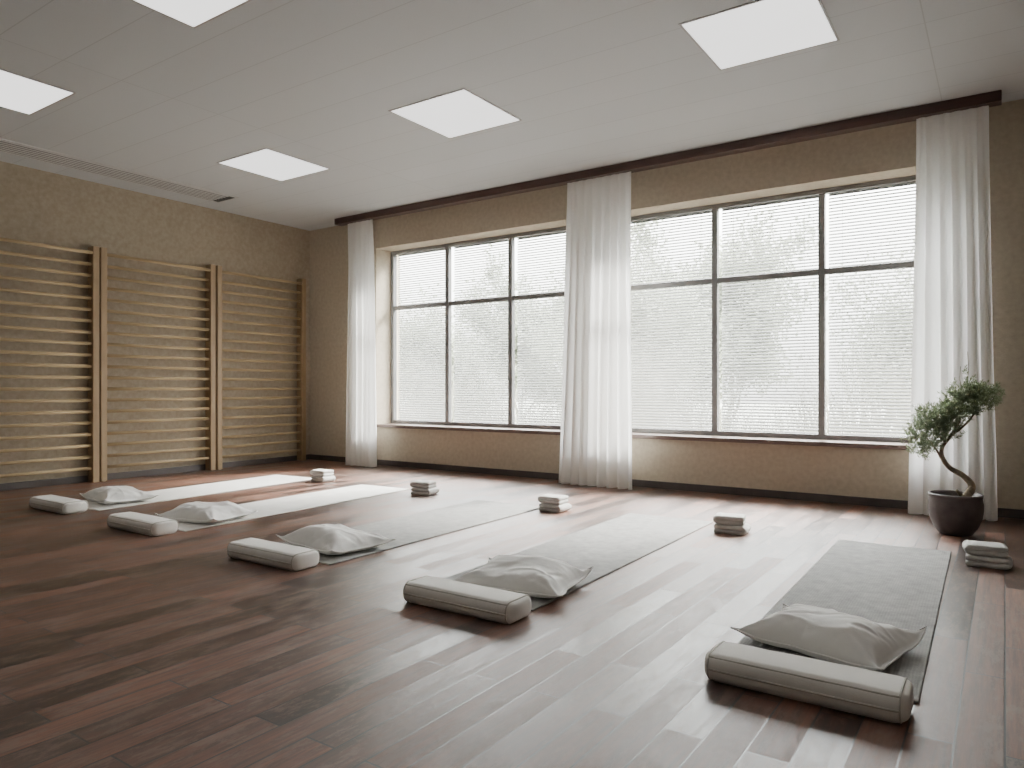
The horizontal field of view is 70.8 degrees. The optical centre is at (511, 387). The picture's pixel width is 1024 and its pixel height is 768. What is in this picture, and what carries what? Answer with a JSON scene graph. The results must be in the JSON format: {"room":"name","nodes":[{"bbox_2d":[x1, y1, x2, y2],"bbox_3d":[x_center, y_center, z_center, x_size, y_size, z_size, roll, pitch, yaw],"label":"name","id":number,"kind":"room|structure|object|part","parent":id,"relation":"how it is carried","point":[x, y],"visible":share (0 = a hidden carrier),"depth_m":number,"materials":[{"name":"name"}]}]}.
{"room":"exercise studio","nodes":[
{"label":"exercise studio","id":0,"kind":"room"},
{"bbox_2d":[0,161,309,483],"bbox_3d":[-5.498,-0.605,6.431,0.200,3.210,10.000,0,0,34],"label":"wall","id":1,"kind":"structure","parent":0,"point":[38,206],"depth_m":8.15,"materials":[{"name":"paint"}]},
{"bbox_2d":[0,237,98,482],"bbox_3d":[-4.810,-0.250,7.123,0.117,2.500,1.350,0,0,34],"label":"wall bars","id":2,"kind":"object","parent":1,"relation":"attached to","point":[93,251],"visible":1,"depth_m":7.38,"materials":[{"name":"brown wood"}]},
{"bbox_3d":[-4.447,-0.250,7.653,0.117,2.500,0.066,0,0,34],"label":"post","id":3,"kind":"part","parent":2,"relation":"part of","materials":[{"name":"brown wood"}]},
{"bbox_2d":[0,454,309,490],"bbox_3d":[-5.480,0.965,6.267,0.016,0.070,9.350,0,0,34],"label":"baseboard","id":4,"kind":"structure","parent":1,"relation":"attached to","point":[77,479],"depth_m":8.12,"materials":[{"name":"brown wood"}]},
{"bbox_2d":[99,247,215,481],"bbox_3d":[-4.039,-0.250,8.250,0.117,2.500,1.350,0,0,34],"label":"wall bars","id":5,"kind":"object","parent":1,"relation":"attached to","point":[210,270],"visible":0.99,"depth_m":8.23,"materials":[{"name":"brown wood"}]},
{"bbox_3d":[-4.402,-0.250,7.720,0.117,2.500,0.066,0,0,34],"label":"post","id":6,"kind":"part","parent":5,"relation":"part of","materials":[{"name":"brown wood"}]},
{"bbox_3d":[-3.676,-0.250,8.779,0.117,2.500,0.066,0,0,34],"label":"post","id":7,"kind":"part","parent":5,"relation":"part of","materials":[{"name":"brown wood"}]},
{"bbox_2d":[216,265,305,469],"bbox_3d":[-3.262,-0.250,9.384,0.117,2.500,1.350,0,0,34],"label":"wall bars","id":8,"kind":"object","parent":1,"relation":"attached to","point":[301,283],"visible":0.98,"depth_m":9.34,"materials":[{"name":"brown wood"}]},
{"bbox_3d":[-3.625,-0.250,8.854,0.117,2.500,0.066,0,0,34],"label":"post","id":9,"kind":"part","parent":8,"relation":"part of","materials":[{"name":"brown wood"}]},
{"bbox_3d":[-2.900,-0.250,9.914,0.117,2.500,0.066,0,0,34],"label":"post","id":10,"kind":"part","parent":8,"relation":"part of","materials":[{"name":"brown wood"}]},
{"bbox_2d":[0,459,1023,767],"bbox_3d":[-1.014,1.060,3.360,11.070,0.120,10.000,0,0,34],"label":"floor","id":11,"kind":"structure","parent":0,"point":[119,648],"depth_m":2.82,"materials":[{"name":"brown wood"}]},
{"bbox_2d":[29,494,87,514],"bbox_3d":[-3.724,0.953,5.907,0.620,0.096,0.206,0,0,34],"label":"bolster","id":12,"kind":"object","parent":11,"relation":"on","point":[52,503],"visible":1,"depth_m":5.79,"materials":[{"name":"fabric"}]},
{"bbox_2d":[107,511,177,535],"bbox_3d":[-2.603,0.953,5.066,0.620,0.096,0.206,0,0,34],"label":"bolster","id":13,"kind":"object","parent":11,"relation":"on","point":[145,524],"visible":1,"depth_m":4.95,"materials":[{"name":"fabric"}]},
{"bbox_2d":[84,475,312,510],"bbox_3d":[-3.030,0.995,7.050,0.630,0.009,2.390,0,0,30],"label":"yoga mat","id":14,"kind":"object","parent":11,"relation":"on","point":[233,485],"visible":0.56,"depth_m":7.03,"materials":[{"name":"white plastic"}]},
{"bbox_2d":[79,486,157,503],"bbox_3d":[-3.456,0.924,6.326,0.602,0.132,0.452,0,0,40],"label":"pillow","id":15,"kind":"object","parent":14,"relation":"on","point":[107,494],"visible":1,"depth_m":6.20,"materials":[{"name":"fabric"}]},
{"bbox_2d":[227,538,319,570],"bbox_3d":[-1.380,0.953,4.144,0.620,0.096,0.206,0,0,34],"label":"bolster","id":16,"kind":"object","parent":11,"relation":"on","point":[259,551],"visible":1,"depth_m":4.04,"materials":[{"name":"fabric"}]},
{"bbox_2d":[178,484,408,531],"bbox_3d":[-1.912,0.995,6.205,0.630,0.009,2.420,0,0,31],"label":"yoga mat","id":17,"kind":"object","parent":11,"relation":"on","point":[281,505],"visible":0.76,"depth_m":6.28,"materials":[{"name":"white plastic"}]},
{"bbox_2d":[154,501,257,522],"bbox_3d":[-2.304,0.924,5.436,0.616,0.131,0.464,0,0,22],"label":"pillow","id":18,"kind":"object","parent":17,"relation":"on","point":[197,511],"visible":0.98,"depth_m":5.31,"materials":[{"name":"fabric"}]},
{"bbox_2d":[311,475,335,481],"bbox_3d":[-2.022,0.968,7.711,0.219,0.062,0.163,0,0,37],"label":"folded towel","id":19,"kind":"object","parent":11,"relation":"on","point":[315,478],"visible":0.92,"depth_m":7.65,"materials":[{"name":"white fabric"}]},
{"bbox_2d":[310,469,333,475],"bbox_3d":[-2.041,0.906,7.722,0.206,0.062,0.155,0,0,30],"label":"folded towel","id":20,"kind":"object","parent":19,"relation":"on","point":[317,472],"visible":1,"depth_m":7.67,"materials":[{"name":"white fabric"}]},
{"bbox_2d":[283,500,539,564],"bbox_3d":[-0.664,0.995,5.218,0.680,0.009,2.340,0,0,33],"label":"yoga mat","id":21,"kind":"object","parent":11,"relation":"on","point":[412,528],"visible":0.56,"depth_m":5.30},
{"bbox_2d":[276,524,394,554],"bbox_3d":[-1.109,0.922,4.493,0.635,0.134,0.470,0,0,42],"label":"pillow","id":22,"kind":"object","parent":21,"relation":"on","point":[328,539],"visible":0.95,"depth_m":4.37,"materials":[{"name":"fabric"}]},
{"bbox_2d":[411,487,438,495],"bbox_3d":[-0.817,0.968,6.780,0.219,0.062,0.163,0,0,28],"label":"folded towel","id":23,"kind":"object","parent":11,"relation":"on","point":[416,491],"visible":0.9,"depth_m":6.72,"materials":[{"name":"beige fabric"}]},
{"bbox_2d":[410,480,435,487],"bbox_3d":[-0.838,0.906,6.787,0.206,0.062,0.155,0,0,21],"label":"folded towel","id":24,"kind":"object","parent":23,"relation":"on","point":[418,483],"visible":1,"depth_m":6.73,"materials":[{"name":"white fabric"}]},
{"bbox_2d":[403,575,530,623],"bbox_3d":[-0.212,0.953,3.266,0.620,0.096,0.206,0,0,34],"label":"bolster","id":25,"kind":"object","parent":11,"relation":"on","point":[482,602],"visible":1,"depth_m":3.18,"materials":[{"name":"fabric"}]},
{"bbox_2d":[539,503,571,512],"bbox_3d":[0.351,0.968,5.867,0.219,0.062,0.163,0,0,39],"label":"folded towel","id":26,"kind":"object","parent":11,"relation":"on","point":[557,508],"visible":0.92,"depth_m":5.80,"materials":[{"name":"beige fabric"}]},
{"bbox_2d":[538,494,567,503],"bbox_3d":[0.333,0.906,5.879,0.206,0.062,0.155,0,0,32],"label":"folded towel","id":27,"kind":"object","parent":26,"relation":"on","point":[546,498],"visible":1,"depth_m":5.82,"materials":[{"name":"white fabric"}]},
{"bbox_2d":[444,513,712,610],"bbox_3d":[0.512,0.995,4.460,0.668,0.009,2.540,0,0,33],"label":"yoga mat","id":28,"kind":"object","parent":11,"relation":"on","point":[609,546],"visible":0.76,"depth_m":4.59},
{"bbox_2d":[454,554,592,597],"bbox_3d":[0.051,0.921,3.600,0.618,0.137,0.451,0,0,26],"label":"pillow","id":29,"kind":"object","parent":28,"relation":"on","point":[534,576],"visible":0.91,"depth_m":3.50,"materials":[{"name":"fabric"}]},
{"bbox_2d":[714,523,750,534],"bbox_3d":[1.526,0.968,4.981,0.219,0.062,0.163,0,0,30],"label":"folded towel","id":30,"kind":"object","parent":11,"relation":"on","point":[718,528],"visible":0.88,"depth_m":4.92,"materials":[{"name":"beige fabric"}]},
{"bbox_2d":[713,512,745,524],"bbox_3d":[1.506,0.906,4.988,0.206,0.062,0.155,0,0,23],"label":"folded towel","id":31,"kind":"object","parent":30,"relation":"on","point":[720,518],"visible":1,"depth_m":4.93,"materials":[{"name":"white fabric"}]},
{"bbox_2d":[704,641,913,723],"bbox_3d":[0.957,0.953,2.362,0.620,0.096,0.206,0,0,34],"label":"bolster","id":32,"kind":"object","parent":11,"relation":"on","point":[850,689],"visible":1,"depth_m":2.29,"materials":[{"name":"fabric"}]},
{"bbox_2d":[738,540,950,702],"bbox_3d":[1.712,0.995,3.494,0.630,0.009,2.500,0,0,33],"label":"yoga mat","id":33,"kind":"object","parent":11,"relation":"on","point":[901,587],"visible":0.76,"depth_m":3.52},
{"bbox_2d":[731,603,926,670],"bbox_3d":[1.205,0.921,2.764,0.472,0.138,0.582,0,0,-43],"label":"pillow","id":34,"kind":"object","parent":33,"relation":"on","point":[830,635],"visible":0.99,"depth_m":2.65,"materials":[{"name":"fabric"}]},
{"bbox_2d":[900,351,1005,536],"bbox_3d":[3.008,0.375,4.928,0.687,1.250,0.338,0,0,3],"label":"bonsai","id":35,"kind":"object","parent":11,"relation":"on","point":[958,513],"visible":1,"depth_m":4.87,"materials":[{"name":"plant"}]},
{"bbox_2d":[928,490,983,536],"bbox_3d":[3.034,0.860,4.927,0.330,0.280,0.330,0,0,34],"label":"pot","id":36,"kind":"object","parent":11,"relation":"on","point":[958,513],"depth_m":4.82,"materials":[{"name":"ceramic"}]},
{"bbox_2d":[965,553,1012,569],"bbox_3d":[2.685,0.968,4.053,0.219,0.062,0.163,0,0,34],"label":"folded towel","id":37,"kind":"object","parent":11,"relation":"on","point":[1001,563],"visible":0.88,"depth_m":3.99,"materials":[{"name":"beige fabric"}]},
{"bbox_2d":[962,540,1007,557],"bbox_3d":[2.665,0.906,4.062,0.206,0.062,0.155,0,0,27],"label":"folded towel","id":38,"kind":"object","parent":37,"relation":"on","point":[982,548],"visible":1,"depth_m":4.01,"materials":[{"name":"white fabric"}]},
{"bbox_2d":[0,0,1023,230],"bbox_3d":[-1.014,-2.285,3.360,11.070,0.150,10.000,0,0,34],"label":"ceiling","id":39,"kind":"structure","parent":0,"point":[591,84],"depth_m":5.24,"materials":[{"name":"white paint"}]},
{"bbox_2d":[0,69,75,114],"bbox_3d":[-3.796,-2.208,5.289,0.770,0.005,0.770,0,0,34],"label":"recessed light","id":40,"kind":"object","parent":39,"relation":"in","point":[19,93],"visible":1,"depth_m":5.39,"materials":[{"name":"white plastic"}]},
{"bbox_2d":[0,138,238,202],"bbox_3d":[-4.744,-2.206,6.399,0.400,0.008,5.000,0,0,34],"label":"ceiling vent","id":41,"kind":"object","parent":39,"relation":"in","point":[6,146],"visible":1,"depth_m":7.31,"materials":[{"name":"metal"}]},
{"bbox_2d":[131,0,251,28],"bbox_3d":[-1.849,-2.208,3.884,0.770,0.005,0.770,0,0,34],"label":"recessed light","id":42,"kind":"object","parent":39,"relation":"in","point":[192,13],"visible":1,"depth_m":4.18,"materials":[{"name":"white plastic"}]},
{"bbox_2d":[217,148,329,180],"bbox_3d":[-2.361,-2.208,7.155,0.770,0.005,0.770,0,0,34],"label":"recessed light","id":43,"kind":"object","parent":39,"relation":"in","point":[266,162],"visible":1,"depth_m":7.14,"materials":[{"name":"white plastic"}]},
{"bbox_2d":[389,88,521,138],"bbox_3d":[-0.452,-2.208,5.836,0.770,0.005,0.770,0,0,34],"label":"recessed light","id":44,"kind":"object","parent":39,"relation":"in","point":[460,112],"visible":1,"depth_m":5.81,"materials":[{"name":"white plastic"}]},
{"bbox_2d":[334,90,1001,225],"bbox_3d":[0.685,-2.170,7.408,7.200,0.080,0.120,0,0,34],"label":"rail","id":45,"kind":"object","parent":39,"relation":"attached to","point":[993,98],"visible":1,"depth_m":6.57,"materials":[{"name":"brown wood"}]},
{"bbox_2d":[345,219,376,466],"bbox_3d":[-1.952,-0.566,9.216,0.525,3.124,0.108,0,0,34],"label":"curtain","id":46,"kind":"object","parent":45,"relation":"hanging from","point":[361,425],"visible":1,"depth_m":9.20,"materials":[{"name":"white fabric"}]},
{"bbox_2d":[558,171,631,489],"bbox_3d":[0.842,-0.566,7.298,0.848,3.124,0.117,0,0,34],"label":"curtain","id":47,"kind":"object","parent":45,"relation":"hanging from","point":[596,414],"visible":1,"depth_m":7.28,"materials":[{"name":"white fabric"}]},
{"bbox_2d":[908,105,997,520],"bbox_3d":[3.390,-0.566,5.557,0.595,3.124,0.110,0,0,34],"label":"curtain","id":48,"kind":"object","parent":45,"relation":"hanging from","point":[952,296],"visible":0.84,"depth_m":5.54,"materials":[{"name":"white fabric"}]},
{"bbox_2d":[678,0,839,70],"bbox_3d":[1.545,-2.208,4.469,0.770,0.005,0.770,0,0,34],"label":"recessed light","id":49,"kind":"object","parent":39,"relation":"in","point":[757,30],"visible":1,"depth_m":4.44,"materials":[{"name":"white plastic"}]},
{"bbox_2d":[310,99,1023,509],"bbox_3d":[1.684,-0.605,7.300,10.670,3.210,0.450,0,0,34],"label":"wall","id":50,"kind":"structure","parent":0,"point":[887,152],"depth_m":6.91,"materials":[{"name":"paint"}]},
{"bbox_2d":[377,423,560,434],"bbox_3d":[-0.493,0.490,8.697,2.900,0.040,0.365,0,0,34],"label":"windowsill","id":51,"kind":"structure","parent":50,"relation":"attached to","point":[387,425],"depth_m":8.54,"materials":[{"name":"brown wood"}]},
{"bbox_2d":[391,226,565,429],"bbox_3d":[-0.385,-0.675,8.855,2.900,2.290,0.138,0,0,34],"label":"window","id":52,"kind":"structure","parent":50,"relation":"in","point":[511,298],"depth_m":9.06,"materials":[{"name":"grey metal"}]},
{"bbox_2d":[398,249,444,420],"bbox_3d":[-1.166,-0.677,9.424,0.877,2.270,0.034,0,0,34],"label":"window blind","id":53,"kind":"object","parent":52,"relation":"attached to","point":[401,378],"visible":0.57,"depth_m":9.43,"materials":[{"name":"white plastic"}]},
{"bbox_2d":[454,240,507,423],"bbox_3d":[-0.369,-0.677,8.878,0.877,2.270,0.034,0,0,34],"label":"window blind","id":54,"kind":"object","parent":52,"relation":"attached to","point":[502,351],"visible":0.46,"depth_m":8.88,"materials":[{"name":"white plastic"}]},
{"bbox_3d":[-0.378,-0.670,8.865,0.639,2.220,0.002,0,0,34],"label":"ladder cord","id":55,"kind":"part","parent":54,"relation":"part of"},
{"bbox_2d":[517,232,565,424],"bbox_3d":[0.429,-0.677,8.332,0.877,2.270,0.034,0,0,34],"label":"window blind","id":56,"kind":"object","parent":52,"relation":"attached to","point":[542,329],"visible":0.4,"depth_m":8.39,"materials":[{"name":"white plastic"}]},
{"bbox_3d":[0.429,-1.796,8.333,0.877,0.032,0.032,0,0,34],"label":"head rail","id":57,"kind":"part","parent":56,"relation":"part of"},
{"bbox_2d":[310,454,1023,518],"bbox_3d":[1.559,0.965,7.104,10.654,0.070,0.016,0,0,34],"label":"baseboard","id":58,"kind":"structure","parent":50,"relation":"attached to","point":[864,501],"depth_m":6.87,"materials":[{"name":"brown wood"}]},
{"bbox_2d":[632,432,909,449],"bbox_3d":[2.346,0.490,6.753,2.980,0.040,0.365,0,0,34],"label":"window sill","id":59,"kind":"structure","parent":50,"relation":"attached to","point":[687,437],"depth_m":6.57,"materials":[{"name":"brown wood"}]},
{"bbox_2d":[631,175,915,442],"bbox_3d":[2.454,-0.675,6.911,2.980,2.290,0.138,0,0,34],"label":"window","id":60,"kind":"structure","parent":50,"relation":"in","point":[822,271],"depth_m":6.71,"materials":[{"name":"grey metal"}]},
{"bbox_2d":[631,211,711,429],"bbox_3d":[1.650,-0.677,7.496,0.903,2.270,0.034,0,0,34],"label":"window blind","id":61,"kind":"object","parent":60,"relation":"attached to","point":[699,417],"visible":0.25,"depth_m":7.49,"materials":[{"name":"white plastic"}]},
{"bbox_3d":[1.651,-1.796,7.497,0.903,0.032,0.032,0,0,34],"label":"head rail","id":62,"kind":"part","parent":61,"relation":"part of","materials":[{"name":"white plastic"}]},
{"bbox_2d":[722,196,817,433],"bbox_3d":[2.470,-0.677,6.934,0.903,2.270,0.034,0,0,34],"label":"window blind","id":63,"kind":"object","parent":60,"relation":"attached to","point":[740,419],"visible":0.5,"depth_m":6.92,"materials":[{"name":"white plastic"}]},
{"bbox_3d":[2.461,-0.670,6.921,0.666,2.220,0.002,0,0,34],"label":"ladder cord","id":64,"kind":"part","parent":63,"relation":"part of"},
{"bbox_3d":[2.470,-1.796,6.935,0.903,0.032,0.032,0,0,34],"label":"head rail","id":65,"kind":"part","parent":63,"relation":"part of","materials":[{"name":"white plastic"}]},
{"bbox_2d":[829,182,915,436],"bbox_3d":[3.289,-0.677,6.373,0.903,2.270,0.034,0,0,34],"label":"window blind","id":66,"kind":"object","parent":60,"relation":"attached to","point":[842,416],"visible":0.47,"depth_m":6.43,"materials":[{"name":"white plastic"}]},
{"bbox_3d":[3.280,-0.670,6.360,0.666,2.220,0.002,0,0,34],"label":"ladder cord","id":67,"kind":"part","parent":66,"relation":"part of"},
{"bbox_3d":[3.290,-1.796,6.374,0.903,0.032,0.032,0,0,34],"label":"head rail","id":68,"kind":"part","parent":66,"relation":"part of","materials":[{"name":"white plastic"}]},
{"label":"outside","id":69,"kind":"structure","parent":0,"visible":0},
{"bbox_2d":[400,400,900,433],"bbox_3d":[10.746,1.400,33.394,100.000,0.200,52.750,0,0,34],"label":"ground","id":70,"kind":"structure","parent":69,"point":[404,400],"depth_m":35.32,"materials":[{"name":"grey"}]},
{"bbox_2d":[400,284,516,421],"bbox_3d":[-1.910,-0.718,17.238,4.803,4.070,3.683,0,0,-42],"label":"tree","id":71,"kind":"object","parent":70,"relation":"on","point":[453,327],"visible":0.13,"depth_m":16.93,"materials":[{"name":"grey plant"}]},
{"bbox_2d":[452,244,563,419],"bbox_3d":[1.368,-2.276,28.738,6.878,7.653,7.685,0,0,-42],"label":"tree","id":72,"kind":"object","parent":70,"relation":"on","point":[516,283],"visible":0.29,"depth_m":28.31,"materials":[{"name":"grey plant"}]},
{"bbox_2d":[531,240,739,423],"bbox_3d":[2.572,-1.022,14.605,3.958,4.678,4.908,0,0,12],"label":"tree","id":73,"kind":"object","parent":70,"relation":"on","point":[635,240],"visible":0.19,"depth_m":14.38,"materials":[{"name":"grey plant"}]},
{"bbox_2d":[400,305,911,434],"bbox_3d":[-0.453,0.056,12.069,20.997,2.487,3.527,0,0,34],"label":"trees","id":74,"kind":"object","parent":70,"relation":"on","point":[827,394],"depth_m":9.54,"materials":[{"name":"plant"}]},
{"bbox_2d":[631,206,828,430],"bbox_3d":[6.144,-2.271,22.649,6.836,7.188,8.456,0,0,22],"label":"tree","id":75,"kind":"object","parent":70,"relation":"on","point":[720,251],"visible":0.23,"depth_m":20.11,"materials":[{"name":"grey plant"}]},
{"bbox_2d":[802,232,914,430],"bbox_3d":[7.146,-1.155,11.948,4.336,4.942,4.521,0,0,17],"label":"tree","id":76,"kind":"object","parent":70,"relation":"on","point":[828,291],"visible":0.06,"depth_m":11.70,"materials":[{"name":"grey plant"}]}
]}

